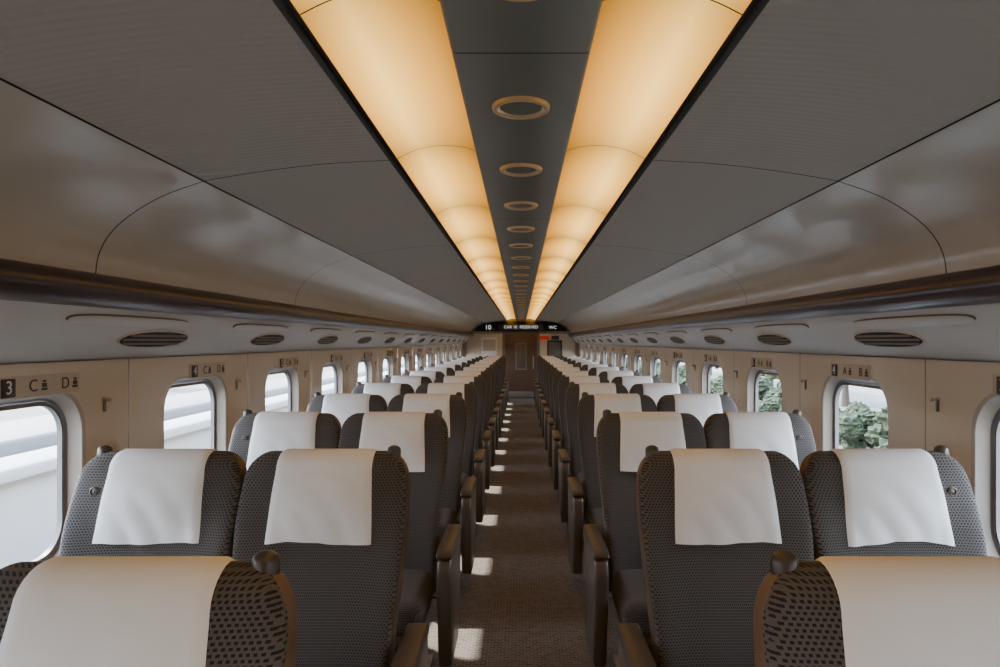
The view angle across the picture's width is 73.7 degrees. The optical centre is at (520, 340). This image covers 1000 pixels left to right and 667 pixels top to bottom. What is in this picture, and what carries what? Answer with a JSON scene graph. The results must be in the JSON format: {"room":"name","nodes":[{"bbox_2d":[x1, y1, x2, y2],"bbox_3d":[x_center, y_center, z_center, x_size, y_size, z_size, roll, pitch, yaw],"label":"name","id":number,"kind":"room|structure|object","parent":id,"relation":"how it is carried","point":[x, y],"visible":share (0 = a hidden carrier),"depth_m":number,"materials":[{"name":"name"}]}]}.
{"room":"train carriage","nodes":[
{"label":"train carriage","id":0,"kind":"room"},
{"bbox_2d":[0,344,462,560],"bbox_3d":[-1.590,0.800,7.890,0.070,1.460,20.060,0,0,0],"label":"wall","id":1,"kind":"structure","parent":0,"point":[138,388],"depth_m":2.86,"materials":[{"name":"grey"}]},
{"bbox_2d":[0,402,62,560],"bbox_3d":[-1.622,0.475,2.080,0.018,0.542,0.552,0,0,0],"label":"window","id":2,"kind":"structure","parent":1,"relation":"in","point":[59,425],"depth_m":2.34,"materials":[{"name":"grey"}]},
{"bbox_2d":[0,372,78,400],"bbox_3d":[-1.562,0.145,2.170,0.008,0.070,0.380,0,0,0],"label":"number sign","id":3,"kind":"object","parent":1,"relation":"attached to","point":[18,387],"visible":1,"depth_m":2.15,"materials":[{"name":"grey"}]},
{"bbox_2d":[170,381,213,448],"bbox_3d":[-1.622,0.475,3.240,0.018,0.542,0.552,0,0,0],"label":"window","id":4,"kind":"structure","parent":1,"relation":"in","point":[205,383],"depth_m":3.50,"materials":[{"name":"grey"}]},
{"bbox_2d":[189,362,224,378],"bbox_3d":[-1.562,0.145,3.330,0.008,0.070,0.380,0,0,0],"label":"number sign","id":5,"kind":"object","parent":1,"relation":"attached to","point":[202,370],"visible":1,"depth_m":3.31,"materials":[{"name":"grey"}]},
{"bbox_2d":[0,78,483,363],"bbox_3d":[-1.297,-0.220,7.930,0.646,0.620,19.980,0,0,0],"label":"luggage rack","id":6,"kind":"object","parent":1,"relation":"attached to","point":[92,221],"visible":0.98,"depth_m":2.20,"materials":[{"name":"black"}]},
{"bbox_2d":[66,314,188,327],"bbox_3d":[-1.361,-0.069,2.360,0.038,0.038,0.727,0,0,0],"label":"light panel","id":7,"kind":"object","parent":6,"relation":"attached to","point":[89,319],"visible":1,"depth_m":2.28,"materials":[{"name":"grey"}]},
{"bbox_2d":[117,330,188,347],"bbox_3d":[-1.424,-0.007,2.600,0.075,0.070,0.484,0,0,0],"label":"air vent","id":8,"kind":"object","parent":6,"relation":"attached to","point":[148,338],"visible":1,"depth_m":2.57,"materials":[{"name":"grey"}]},
{"bbox_2d":[233,323,287,331],"bbox_3d":[-1.361,-0.069,3.520,0.038,0.038,0.727,0,0,0],"label":"light panel","id":9,"kind":"object","parent":6,"relation":"attached to","point":[244,326],"visible":1,"depth_m":3.46,"materials":[{"name":"grey"}]},
{"bbox_2d":[250,333,284,345],"bbox_3d":[-1.424,-0.007,3.760,0.075,0.070,0.484,0,0,0],"label":"air vent","id":10,"kind":"object","parent":6,"relation":"attached to","point":[272,338],"visible":1,"depth_m":3.74,"materials":[{"name":"grey"}]},
{"bbox_2d":[310,328,341,333],"bbox_3d":[-1.361,-0.069,4.680,0.038,0.038,0.727,0,0,0],"label":"light panel","id":11,"kind":"object","parent":6,"relation":"attached to","point":[314,330],"visible":1,"depth_m":4.62,"materials":[{"name":"grey"}]},
{"bbox_2d":[317,335,338,344],"bbox_3d":[-1.424,-0.007,4.920,0.075,0.070,0.484,0,0,0],"label":"air vent","id":12,"kind":"object","parent":6,"relation":"attached to","point":[329,339],"visible":1,"depth_m":4.90,"materials":[{"name":"grey"}]},
{"bbox_2d":[357,336,371,343],"bbox_3d":[-1.424,-0.007,6.080,0.075,0.070,0.484,0,0,0],"label":"air vent","id":13,"kind":"object","parent":6,"relation":"attached to","point":[363,340],"visible":1,"depth_m":6.06,"materials":[{"name":"grey"}]},
{"bbox_2d":[355,331,374,334],"bbox_3d":[-1.361,-0.069,5.840,0.038,0.038,0.727,0,0,0],"label":"light panel","id":14,"kind":"object","parent":6,"relation":"attached to","point":[356,332],"visible":1,"depth_m":5.77,"materials":[{"name":"grey"}]},
{"bbox_2d":[269,371,289,411],"bbox_3d":[-1.622,0.475,4.400,0.018,0.542,0.552,0,0,0],"label":"window","id":15,"kind":"structure","parent":1,"relation":"in","point":[279,372],"depth_m":4.65,"materials":[{"name":"grey"}]},
{"bbox_2d":[278,357,297,368],"bbox_3d":[-1.562,0.145,4.490,0.008,0.070,0.380,0,0,0],"label":"number sign","id":16,"kind":"object","parent":1,"relation":"attached to","point":[288,362],"visible":1,"depth_m":4.46,"materials":[{"name":"grey"}]},
{"bbox_2d":[324,365,335,393],"bbox_3d":[-1.622,0.475,5.560,0.018,0.542,0.552,0,0,0],"label":"window","id":17,"kind":"structure","parent":1,"relation":"in","point":[332,366],"depth_m":5.82,"materials":[{"name":"grey"}]},
{"bbox_2d":[330,354,342,362],"bbox_3d":[-1.562,0.145,5.650,0.008,0.070,0.380,0,0,0],"label":"number sign","id":18,"kind":"object","parent":1,"relation":"attached to","point":[333,357],"visible":1,"depth_m":5.65,"materials":[{"name":"grey"}]},
{"bbox_2d":[0,0,999,322],"bbox_3d":[0.000,-0.560,7.930,2.000,0.140,19.980,0,0,0],"label":"ceiling","id":19,"kind":"structure","parent":0,"point":[241,97],"depth_m":1.52,"materials":[{"name":"beige"}]},
{"bbox_2d":[290,0,515,319],"bbox_3d":[-0.258,-0.578,7.930,0.240,0.040,19.936,0,0,0],"label":"ceiling light panel","id":20,"kind":"object","parent":19,"relation":"attached to","point":[395,57],"depth_m":1.62,"materials":[{"name":"plastic"}]},
{"bbox_2d":[492,96,549,119],"bbox_3d":[0.000,-0.566,1.620,0.142,0.013,0.142,0,0,0],"label":"ceiling speaker","id":21,"kind":"object","parent":19,"relation":"attached to","point":[512,107],"depth_m":1.61},
{"bbox_2d":[500,163,541,176],"bbox_3d":[0.000,-0.566,2.205,0.142,0.013,0.142,0,0,0],"label":"ceiling speaker","id":22,"kind":"object","parent":19,"relation":"attached to","point":[514,169],"depth_m":2.20},
{"bbox_2d":[504,201,537,209],"bbox_3d":[0.000,-0.566,2.790,0.142,0.013,0.142,0,0,0],"label":"ceiling speaker","id":23,"kind":"object","parent":19,"relation":"attached to","point":[517,205],"depth_m":2.78},
{"bbox_2d":[507,226,534,232],"bbox_3d":[0.000,-0.566,3.375,0.142,0.013,0.142,0,0,0],"label":"ceiling speaker","id":24,"kind":"object","parent":19,"relation":"attached to","point":[520,229],"depth_m":3.36},
{"bbox_2d":[509,243,532,247],"bbox_3d":[0.000,-0.566,3.960,0.142,0.013,0.142,0,0,0],"label":"ceiling speaker","id":25,"kind":"object","parent":19,"relation":"attached to","point":[517,245],"depth_m":3.95},
{"bbox_2d":[511,256,530,259],"bbox_3d":[0.000,-0.566,4.545,0.142,0.013,0.142,0,0,0],"label":"ceiling speaker","id":26,"kind":"object","parent":19,"relation":"attached to","point":[514,257],"depth_m":4.52},
{"bbox_2d":[526,0,751,319],"bbox_3d":[0.258,-0.578,7.930,0.240,0.040,19.936,0,0,0],"label":"ceiling light panel","id":27,"kind":"object","parent":19,"relation":"attached to","point":[646,57],"depth_m":1.62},
{"bbox_2d":[463,319,578,381],"bbox_3d":[0.000,0.445,17.880,3.240,2.170,0.050,0,0,0],"label":"wall","id":28,"kind":"structure","parent":0,"point":[472,347],"depth_m":17.88,"materials":[{"name":"beige"}]},
{"bbox_2d":[481,337,496,356],"bbox_3d":[-0.850,0.180,17.858,0.420,0.550,0.025,0,0,0],"label":"poster","id":29,"kind":"object","parent":28,"relation":"attached to","point":[488,344],"visible":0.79,"depth_m":17.85,"materials":[{"name":"white paper"}]},
{"bbox_2d":[505,333,536,397],"bbox_3d":[0.000,0.663,17.866,0.865,1.730,0.061,0,0,0],"label":"door","id":30,"kind":"structure","parent":28,"relation":"in","point":[520,348],"depth_m":17.86,"materials":[{"name":"brown"}]},
{"bbox_2d":[475,321,566,330],"bbox_3d":[0.000,-0.393,17.841,2.475,0.265,0.108,0,0,0],"label":"display","id":31,"kind":"object","parent":28,"relation":"attached to","point":[507,325],"visible":1,"depth_m":17.81,"materials":[{"name":"black"}]},
{"bbox_2d":[547,340,561,357],"bbox_3d":[0.900,0.230,17.858,0.400,0.500,0.025,0,0,0],"label":"poster","id":32,"kind":"object","parent":28,"relation":"attached to","point":[554,347],"visible":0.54,"depth_m":17.85,"materials":[{"name":"grey paper"}]},
{"bbox_2d":[425,398,619,666],"bbox_3d":[0.000,1.530,7.930,3.280,0.001,19.980,0,0,0],"label":"floor","id":33,"kind":"structure","parent":0,"point":[522,603],"depth_m":4.24,"materials":[{"name":"carpet"}]},
{"bbox_2d":[0,550,296,666],"bbox_3d":[-0.610,0.938,0.789,0.628,1.184,0.719,0,0,0],"label":"passenger seat","id":34,"kind":"object","parent":33,"relation":"on","point":[58,611],"visible":1,"depth_m":1.03,"materials":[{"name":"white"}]},
{"bbox_2d":[59,445,246,557],"bbox_3d":[-1.201,0.938,1.904,0.597,1.184,0.719,0,0,0],"label":"passenger seat","id":35,"kind":"object","parent":33,"relation":"on","point":[126,502],"visible":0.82,"depth_m":2.10,"materials":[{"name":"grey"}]},
{"bbox_2d":[228,409,340,469],"bbox_3d":[-1.201,0.938,3.064,0.597,1.184,0.719,0,0,0],"label":"passenger seat","id":36,"kind":"object","parent":33,"relation":"on","point":[253,435],"visible":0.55,"depth_m":3.29,"materials":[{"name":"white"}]},
{"bbox_2d":[233,445,428,666],"bbox_3d":[-0.610,0.938,1.904,0.628,1.184,0.719,0,0,0],"label":"passenger seat","id":37,"kind":"object","parent":33,"relation":"on","point":[336,521],"visible":0.91,"depth_m":2.08,"materials":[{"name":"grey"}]},
{"bbox_2d":[306,392,387,427],"bbox_3d":[-1.201,0.938,4.224,0.597,1.184,0.719,0,0,0],"label":"passenger seat","id":38,"kind":"object","parent":33,"relation":"on","point":[342,406],"visible":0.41,"depth_m":4.46,"materials":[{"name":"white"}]},
{"bbox_2d":[351,382,414,405],"bbox_3d":[-1.201,0.938,5.384,0.597,1.184,0.719,0,0,0],"label":"passenger seat","id":39,"kind":"object","parent":33,"relation":"on","point":[387,391],"visible":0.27,"depth_m":5.63,"materials":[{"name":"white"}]},
{"bbox_2d":[338,409,460,666],"bbox_3d":[-0.610,0.938,3.064,0.628,1.184,0.719,0,0,0],"label":"passenger seat","id":40,"kind":"object","parent":33,"relation":"on","point":[422,437],"visible":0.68,"depth_m":3.19,"materials":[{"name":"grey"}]},
{"bbox_2d":[381,375,431,391],"bbox_3d":[-1.201,0.938,6.544,0.597,1.184,0.719,0,0,0],"label":"passenger seat","id":41,"kind":"object","parent":33,"relation":"on","point":[415,382],"visible":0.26,"depth_m":6.79,"materials":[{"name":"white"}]},
{"bbox_2d":[402,370,444,382],"bbox_3d":[-1.201,0.938,7.704,0.597,1.184,0.719,0,0,0],"label":"passenger seat","id":42,"kind":"object","parent":33,"relation":"on","point":[432,375],"visible":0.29,"depth_m":7.95,"materials":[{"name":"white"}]},
{"bbox_2d":[387,392,476,598],"bbox_3d":[-0.610,0.938,4.224,0.628,1.184,0.719,0,0,0],"label":"passenger seat","id":43,"kind":"object","parent":33,"relation":"on","point":[453,408],"visible":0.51,"depth_m":4.36,"materials":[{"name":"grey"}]},
{"bbox_2d":[417,366,453,375],"bbox_3d":[-1.201,0.938,8.864,0.597,1.184,0.719,0,0,0],"label":"passenger seat","id":44,"kind":"object","parent":33,"relation":"on","point":[445,370],"visible":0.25,"depth_m":9.12,"materials":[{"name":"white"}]},
{"bbox_2d":[429,363,461,370],"bbox_3d":[-1.201,0.938,10.024,0.597,1.184,0.719,0,0,0],"label":"passenger seat","id":45,"kind":"object","parent":33,"relation":"on","point":[454,367],"visible":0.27,"depth_m":10.28,"materials":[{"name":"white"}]},
{"bbox_2d":[415,382,485,539],"bbox_3d":[-0.610,0.938,5.384,0.628,1.184,0.719,0,0,0],"label":"passenger seat","id":46,"kind":"object","parent":33,"relation":"on","point":[469,392],"visible":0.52,"depth_m":5.51,"materials":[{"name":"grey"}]},
{"bbox_2d":[439,361,467,367],"bbox_3d":[-1.201,0.938,11.184,0.597,1.184,0.719,0,0,0],"label":"passenger seat","id":47,"kind":"object","parent":33,"relation":"on","point":[462,364],"visible":0.15,"depth_m":11.44,"materials":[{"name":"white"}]},
{"bbox_2d":[434,375,491,489],"bbox_3d":[-0.610,0.938,6.544,0.628,1.184,0.719,0,0,0],"label":"passenger seat","id":48,"kind":"object","parent":33,"relation":"on","point":[479,383],"visible":0.33,"depth_m":6.67,"materials":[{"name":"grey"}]},
{"bbox_2d":[447,370,495,476],"bbox_3d":[-0.610,0.938,7.704,0.628,1.184,0.719,0,0,0],"label":"passenger seat","id":49,"kind":"object","parent":33,"relation":"on","point":[485,376],"visible":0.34,"depth_m":7.85,"materials":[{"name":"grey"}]},
{"bbox_2d":[457,366,498,449],"bbox_3d":[-0.610,0.938,8.864,0.628,1.184,0.719,0,0,0],"label":"passenger seat","id":50,"kind":"object","parent":33,"relation":"on","point":[490,371],"visible":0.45,"depth_m":9.00,"materials":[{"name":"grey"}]},
{"bbox_2d":[464,363,501,436],"bbox_3d":[-0.610,0.938,10.024,0.628,1.184,0.719,0,0,0],"label":"passenger seat","id":51,"kind":"object","parent":33,"relation":"on","point":[498,403],"visible":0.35,"depth_m":10.17,"materials":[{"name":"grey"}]},
{"bbox_2d":[470,361,503,426],"bbox_3d":[-0.610,0.938,11.184,0.628,1.184,0.719,0,0,0],"label":"passenger seat","id":52,"kind":"object","parent":33,"relation":"on","point":[495,362],"visible":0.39,"depth_m":11.32,"materials":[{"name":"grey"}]},
{"bbox_2d":[475,359,504,418],"bbox_3d":[-0.610,0.938,12.344,0.628,1.184,0.719,0,0,0],"label":"passenger seat","id":53,"kind":"object","parent":33,"relation":"on","point":[498,360],"visible":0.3,"depth_m":12.48,"materials":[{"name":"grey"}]},
{"bbox_2d":[479,358,506,411],"bbox_3d":[-0.610,0.938,13.504,0.628,1.184,0.719,0,0,0],"label":"passenger seat","id":54,"kind":"object","parent":33,"relation":"on","point":[501,361],"visible":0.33,"depth_m":13.65,"materials":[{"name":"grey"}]},
{"bbox_2d":[482,356,507,406],"bbox_3d":[-0.610,0.938,14.664,0.628,1.184,0.719,0,0,0],"label":"passenger seat","id":55,"kind":"object","parent":33,"relation":"on","point":[503,360],"visible":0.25,"depth_m":14.85,"materials":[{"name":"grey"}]},
{"bbox_2d":[534,355,556,400],"bbox_3d":[0.624,0.938,15.824,0.628,1.184,0.719,0,0,0],"label":"passenger seat","id":56,"kind":"object","parent":33,"relation":"on","point":[535,380],"visible":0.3,"depth_m":15.97,"materials":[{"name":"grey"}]},
{"bbox_2d":[535,356,560,405],"bbox_3d":[0.624,0.938,14.664,0.628,1.184,0.719,0,0,0],"label":"passenger seat","id":57,"kind":"object","parent":33,"relation":"on","point":[540,357],"visible":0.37,"depth_m":14.80,"materials":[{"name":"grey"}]},
{"bbox_2d":[536,358,563,411],"bbox_3d":[0.624,0.938,13.504,0.628,1.184,0.719,0,0,0],"label":"passenger seat","id":58,"kind":"object","parent":33,"relation":"on","point":[541,360],"visible":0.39,"depth_m":13.63,"materials":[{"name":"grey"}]},
{"bbox_2d":[537,359,567,418],"bbox_3d":[0.624,0.938,12.344,0.628,1.184,0.719,0,0,0],"label":"passenger seat","id":59,"kind":"object","parent":33,"relation":"on","point":[544,360],"visible":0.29,"depth_m":12.51,"materials":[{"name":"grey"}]},
{"bbox_2d":[539,361,571,426],"bbox_3d":[0.624,0.938,11.184,0.628,1.184,0.719,0,0,0],"label":"passenger seat","id":60,"kind":"object","parent":33,"relation":"on","point":[541,396],"visible":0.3,"depth_m":11.35,"materials":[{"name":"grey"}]},
{"bbox_2d":[541,363,578,436],"bbox_3d":[0.624,0.938,10.024,0.628,1.184,0.719,0,0,0],"label":"passenger seat","id":61,"kind":"object","parent":33,"relation":"on","point":[548,368],"visible":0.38,"depth_m":10.18,"materials":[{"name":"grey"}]},
{"bbox_2d":[544,366,585,449],"bbox_3d":[0.624,0.938,8.864,0.628,1.184,0.719,0,0,0],"label":"passenger seat","id":62,"kind":"object","parent":33,"relation":"on","point":[552,371],"visible":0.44,"depth_m":9.00,"materials":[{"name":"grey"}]},
{"bbox_2d":[547,370,595,476],"bbox_3d":[0.624,0.938,7.704,0.628,1.184,0.719,0,0,0],"label":"passenger seat","id":63,"kind":"object","parent":33,"relation":"on","point":[557,376],"visible":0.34,"depth_m":7.85,"materials":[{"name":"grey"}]},
{"bbox_2d":[551,375,609,489],"bbox_3d":[0.624,0.938,6.544,0.628,1.184,0.719,0,0,0],"label":"passenger seat","id":64,"kind":"object","parent":33,"relation":"on","point":[563,384],"visible":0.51,"depth_m":6.68,"materials":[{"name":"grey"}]},
{"bbox_2d":[575,361,603,367],"bbox_3d":[1.215,0.938,11.184,0.597,1.184,0.719,0,0,0],"label":"passenger seat","id":65,"kind":"object","parent":33,"relation":"on","point":[580,364],"visible":0.18,"depth_m":11.44,"materials":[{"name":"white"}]},
{"bbox_2d":[558,382,628,539],"bbox_3d":[0.624,0.938,5.384,0.628,1.184,0.719,0,0,0],"label":"passenger seat","id":66,"kind":"object","parent":33,"relation":"on","point":[574,392],"visible":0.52,"depth_m":5.51,"materials":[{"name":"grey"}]},
{"bbox_2d":[581,363,612,370],"bbox_3d":[1.215,0.938,10.024,0.597,1.184,0.719,0,0,0],"label":"passenger seat","id":67,"kind":"object","parent":33,"relation":"on","point":[588,367],"visible":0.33,"depth_m":10.28,"materials":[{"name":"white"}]},
{"bbox_2d":[589,366,625,375],"bbox_3d":[1.215,0.938,8.864,0.597,1.184,0.719,0,0,0],"label":"passenger seat","id":68,"kind":"object","parent":33,"relation":"on","point":[597,370],"visible":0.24,"depth_m":9.12,"materials":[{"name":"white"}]},
{"bbox_2d":[567,392,656,598],"bbox_3d":[0.624,0.938,4.224,0.628,1.184,0.719,0,0,0],"label":"passenger seat","id":69,"kind":"object","parent":33,"relation":"on","point":[590,408],"visible":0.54,"depth_m":4.35,"materials":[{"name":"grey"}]},
{"bbox_2d":[598,370,640,382],"bbox_3d":[1.215,0.938,7.704,0.597,1.184,0.719,0,0,0],"label":"passenger seat","id":70,"kind":"object","parent":33,"relation":"on","point":[609,375],"visible":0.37,"depth_m":7.95,"materials":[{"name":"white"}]},
{"bbox_2d":[611,375,661,392],"bbox_3d":[1.215,0.938,6.544,0.597,1.184,0.719,0,0,0],"label":"passenger seat","id":71,"kind":"object","parent":33,"relation":"on","point":[628,382],"visible":0.21,"depth_m":6.79,"materials":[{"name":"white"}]},
{"bbox_2d":[583,409,706,666],"bbox_3d":[0.624,0.938,3.064,0.628,1.184,0.719,0,0,0],"label":"passenger seat","id":72,"kind":"object","parent":33,"relation":"on","point":[622,438],"visible":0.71,"depth_m":3.18,"materials":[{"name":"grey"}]},
{"bbox_2d":[629,382,691,406],"bbox_3d":[1.215,0.938,5.384,0.597,1.184,0.719,0,0,0],"label":"passenger seat","id":73,"kind":"object","parent":33,"relation":"on","point":[655,391],"visible":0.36,"depth_m":5.62,"materials":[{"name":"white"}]},
{"bbox_2d":[657,392,737,426],"bbox_3d":[1.215,0.938,4.224,0.597,1.184,0.719,0,0,0],"label":"passenger seat","id":74,"kind":"object","parent":33,"relation":"on","point":[701,406],"visible":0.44,"depth_m":4.46,"materials":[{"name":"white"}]},
{"bbox_2d":[617,445,813,666],"bbox_3d":[0.624,0.938,1.904,0.628,1.184,0.719,0,0,0],"label":"passenger seat","id":75,"kind":"object","parent":33,"relation":"on","point":[711,522],"visible":0.9,"depth_m":2.08,"materials":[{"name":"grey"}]},
{"bbox_2d":[703,409,816,468],"bbox_3d":[1.215,0.938,3.064,0.597,1.184,0.719,0,0,0],"label":"passenger seat","id":76,"kind":"object","parent":33,"relation":"on","point":[789,434],"visible":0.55,"depth_m":3.29,"materials":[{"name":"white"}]},
{"bbox_2d":[753,550,999,666],"bbox_3d":[0.624,0.938,0.789,0.628,1.184,0.719,0,0,0],"label":"passenger seat","id":77,"kind":"object","parent":33,"relation":"on","point":[825,611],"visible":1,"depth_m":1.03,"materials":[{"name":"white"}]},
{"bbox_2d":[799,445,986,559],"bbox_3d":[1.215,0.938,1.904,0.597,1.184,0.719,0,0,0],"label":"passenger seat","id":78,"kind":"object","parent":33,"relation":"on","point":[862,502],"visible":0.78,"depth_m":2.10,"materials":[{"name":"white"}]},
{"bbox_2d":[579,344,999,557],"bbox_3d":[1.590,0.800,7.890,0.070,1.460,20.060,0,0,0],"label":"wall","id":79,"kind":"structure","parent":0,"point":[965,421],"depth_m":2.77,"materials":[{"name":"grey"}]},
{"bbox_2d":[704,354,717,363],"bbox_3d":[1.562,0.145,5.500,0.008,0.070,0.380,0,0,0],"label":"number sign","id":80,"kind":"object","parent":79,"relation":"attached to","point":[710,358],"visible":1,"depth_m":5.50,"materials":[{"name":"grey"}]},
{"bbox_2d":[708,365,720,393],"bbox_3d":[1.622,0.475,5.480,0.018,0.542,0.552,0,0,0],"label":"window","id":81,"kind":"structure","parent":79,"relation":"in","point":[711,366],"depth_m":5.74,"materials":[{"name":"grey"}]},
{"bbox_2d":[751,357,771,369],"bbox_3d":[1.562,0.145,4.340,0.008,0.070,0.380,0,0,0],"label":"number sign","id":82,"kind":"object","parent":79,"relation":"attached to","point":[762,363],"visible":1,"depth_m":4.33,"materials":[{"name":"grey"}]},
{"bbox_2d":[756,371,778,411],"bbox_3d":[1.622,0.475,4.320,0.018,0.542,0.552,0,0,0],"label":"window","id":83,"kind":"structure","parent":79,"relation":"in","point":[761,372],"depth_m":4.57,"materials":[{"name":"grey"}]},
{"bbox_2d":[558,99,999,361],"bbox_3d":[1.297,-0.220,7.930,0.646,0.620,19.980,0,0,0],"label":"luggage rack","id":84,"kind":"object","parent":79,"relation":"attached to","point":[915,230],"visible":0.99,"depth_m":2.41,"materials":[{"name":"black"}]},
{"bbox_2d":[667,331,686,334],"bbox_3d":[1.361,-0.069,5.840,0.038,0.038,0.727,0,0,0],"label":"light panel","id":85,"kind":"object","parent":84,"relation":"attached to","point":[669,332],"visible":1,"depth_m":5.77,"materials":[{"name":"grey"}]},
{"bbox_2d":[670,336,684,343],"bbox_3d":[1.424,-0.007,6.080,0.075,0.070,0.484,0,0,0],"label":"air vent","id":86,"kind":"object","parent":84,"relation":"attached to","point":[678,340],"visible":1,"depth_m":6.06,"materials":[{"name":"grey"}]},
{"bbox_2d":[703,335,724,344],"bbox_3d":[1.424,-0.007,4.920,0.075,0.070,0.484,0,0,0],"label":"air vent","id":87,"kind":"object","parent":84,"relation":"attached to","point":[711,339],"visible":1,"depth_m":4.90,"materials":[{"name":"grey"}]},
{"bbox_2d":[700,328,731,333],"bbox_3d":[1.361,-0.069,4.680,0.038,0.038,0.727,0,0,0],"label":"light panel","id":88,"kind":"object","parent":84,"relation":"attached to","point":[712,330],"visible":1,"depth_m":4.62,"materials":[{"name":"grey"}]},
{"bbox_2d":[757,333,791,345],"bbox_3d":[1.424,-0.007,3.760,0.075,0.070,0.484,0,0,0],"label":"air vent","id":89,"kind":"object","parent":84,"relation":"attached to","point":[769,338],"visible":1,"depth_m":3.74,"materials":[{"name":"grey"}]},
{"bbox_2d":[754,323,808,331],"bbox_3d":[1.361,-0.069,3.520,0.038,0.038,0.727,0,0,0],"label":"light panel","id":90,"kind":"object","parent":84,"relation":"attached to","point":[791,326],"visible":1,"depth_m":3.46,"materials":[{"name":"grey"}]},
{"bbox_2d":[853,330,924,347],"bbox_3d":[1.424,-0.007,2.600,0.075,0.070,0.484,0,0,0],"label":"air vent","id":91,"kind":"object","parent":84,"relation":"attached to","point":[875,338],"visible":1,"depth_m":2.57,"materials":[{"name":"grey"}]},
{"bbox_2d":[853,314,975,327],"bbox_3d":[1.361,-0.069,2.360,0.038,0.038,0.727,0,0,0],"label":"light panel","id":92,"kind":"object","parent":84,"relation":"attached to","point":[928,319],"visible":1,"depth_m":2.28,"materials":[{"name":"grey"}]},
{"bbox_2d":[830,363,869,380],"bbox_3d":[1.562,0.145,3.180,0.008,0.070,0.380,0,0,0],"label":"number sign","id":93,"kind":"object","parent":79,"relation":"attached to","point":[849,371],"visible":1,"depth_m":3.16,"materials":[{"name":"grey"}]},
{"bbox_2d":[835,382,881,448],"bbox_3d":[1.622,0.475,3.160,0.018,0.542,0.552,0,0,0],"label":"window","id":94,"kind":"structure","parent":79,"relation":"in","point":[843,384],"depth_m":3.42,"materials":[{"name":"grey"}]},
{"bbox_2d":[993,374,999,395],"bbox_3d":[1.562,0.145,2.020,0.008,0.070,0.380,0,0,0],"label":"number sign","id":95,"kind":"object","parent":79,"relation":"attached to","point":[996,378],"visible":1,"depth_m":2.19,"materials":[{"name":"grey"}]},
{"bbox_2d":[995,416,999,546],"bbox_3d":[1.622,0.475,2.000,0.018,0.542,0.552,0,0,0],"label":"window","id":96,"kind":"structure","parent":79,"relation":"in","point":[997,428],"depth_m":2.26,"materials":[{"name":"grey"}]},
{"label":"outside","id":97,"kind":"structure","parent":0,"visible":0},
{"bbox_2d":[0,353,886,448],"bbox_3d":[0.000,2.830,50.000,600.000,0.001,700.000,0,0,0],"label":"ground","id":98,"kind":"structure","parent":97,"point":[875,399],"depth_m":33.99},
{"bbox_2d":[0,360,435,568],"bbox_3d":[-3.580,1.840,10.000,0.440,1.980,80.000,0,0,0],"label":"wall","id":99,"kind":"structure","parent":98,"relation":"on","point":[28,480],"depth_m":4.80,"materials":[{"name":"grey"}]},
{"bbox_2d":[0,358,435,457],"bbox_3d":[-6.600,1.908,10.000,3.595,1.943,80.000,0,0,0],"label":"platform canopy","id":100,"kind":"object","parent":98,"relation":"on","point":[19,436],"visible":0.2,"depth_m":9.41,"materials":[{"name":"grey"}]},
{"bbox_2d":[679,364,685,378],"bbox_3d":[8.766,2.036,35.313,2.153,1.659,1.429,0,0,40],"label":"bush","id":101,"kind":"object","parent":98,"relation":"on","point":[682,369],"visible":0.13,"depth_m":34.93,"materials":[{"name":"green plant"}]},
{"bbox_2d":[711,375,722,393],"bbox_3d":[8.282,2.109,26.727,1.282,1.497,1.607,0,0,14],"label":"bush","id":102,"kind":"object","parent":98,"relation":"on","point":[717,386],"visible":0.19,"depth_m":26.50,"materials":[{"name":"green plant"}]},
{"bbox_2d":[758,376,776,400],"bbox_3d":[8.631,2.056,24.217,2.097,1.616,1.392,0,0,17],"label":"bush","id":103,"kind":"object","parent":98,"relation":"on","point":[765,385],"visible":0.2,"depth_m":23.87,"materials":[{"name":"green plant"}]},
{"bbox_2d":[762,389,775,400],"bbox_3d":[8.912,2.242,23.016,1.046,1.222,1.311,0,0,10],"label":"bush","id":104,"kind":"object","parent":98,"relation":"on","point":[771,393],"visible":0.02,"depth_m":22.83,"materials":[{"name":"green plant"}]},
{"bbox_2d":[758,398,780,411],"bbox_3d":[7.575,2.304,20.267,1.425,1.098,0.946,0,0,7],"label":"bush","id":105,"kind":"object","parent":98,"relation":"on","point":[768,405],"visible":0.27,"depth_m":20.03,"materials":[{"name":"green plant"}]},
{"bbox_2d":[769,381,781,407],"bbox_3d":[8.896,2.020,21.519,1.767,1.693,2.120,0,0,-8],"label":"bush","id":106,"kind":"object","parent":98,"relation":"on","point":[778,396],"visible":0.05,"depth_m":21.62,"materials":[{"name":"green plant"}]},
{"bbox_2d":[841,385,849,406],"bbox_3d":[13.972,0.769,28.712,2.957,4.143,2.908,0,0,-26],"label":"building","id":107,"kind":"structure","parent":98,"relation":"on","point":[845,401],"depth_m":28.68,"materials":[{"name":"grey concrete"}]},
{"bbox_2d":[839,401,870,444],"bbox_3d":[9.137,2.229,18.077,1.572,1.256,1.311,0,0,-21],"label":"bush","id":108,"kind":"object","parent":98,"relation":"on","point":[855,405],"visible":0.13,"depth_m":17.80,"materials":[{"name":"green plant"}]},
{"bbox_2d":[839,408,875,448],"bbox_3d":[8.580,2.267,16.532,1.526,1.176,1.013,0,0,15],"label":"bush","id":109,"kind":"object","parent":98,"relation":"on","point":[853,425],"visible":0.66,"depth_m":16.36,"materials":[{"name":"green plant"}]},
{"bbox_2d":[864,407,887,448],"bbox_3d":[8.475,1.973,14.359,1.871,1.793,2.244,0,0,-2],"label":"bush","id":110,"kind":"object","parent":98,"relation":"on","point":[877,434],"visible":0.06,"depth_m":14.76,"materials":[{"name":"green plant"}]},
{"bbox_2d":[873,411,885,426],"bbox_3d":[9.091,1.994,15.212,1.487,1.737,1.864,0,0,-22],"label":"bush","id":111,"kind":"object","parent":98,"relation":"on","point":[876,420],"visible":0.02,"depth_m":15.67,"materials":[{"name":"green plant"}]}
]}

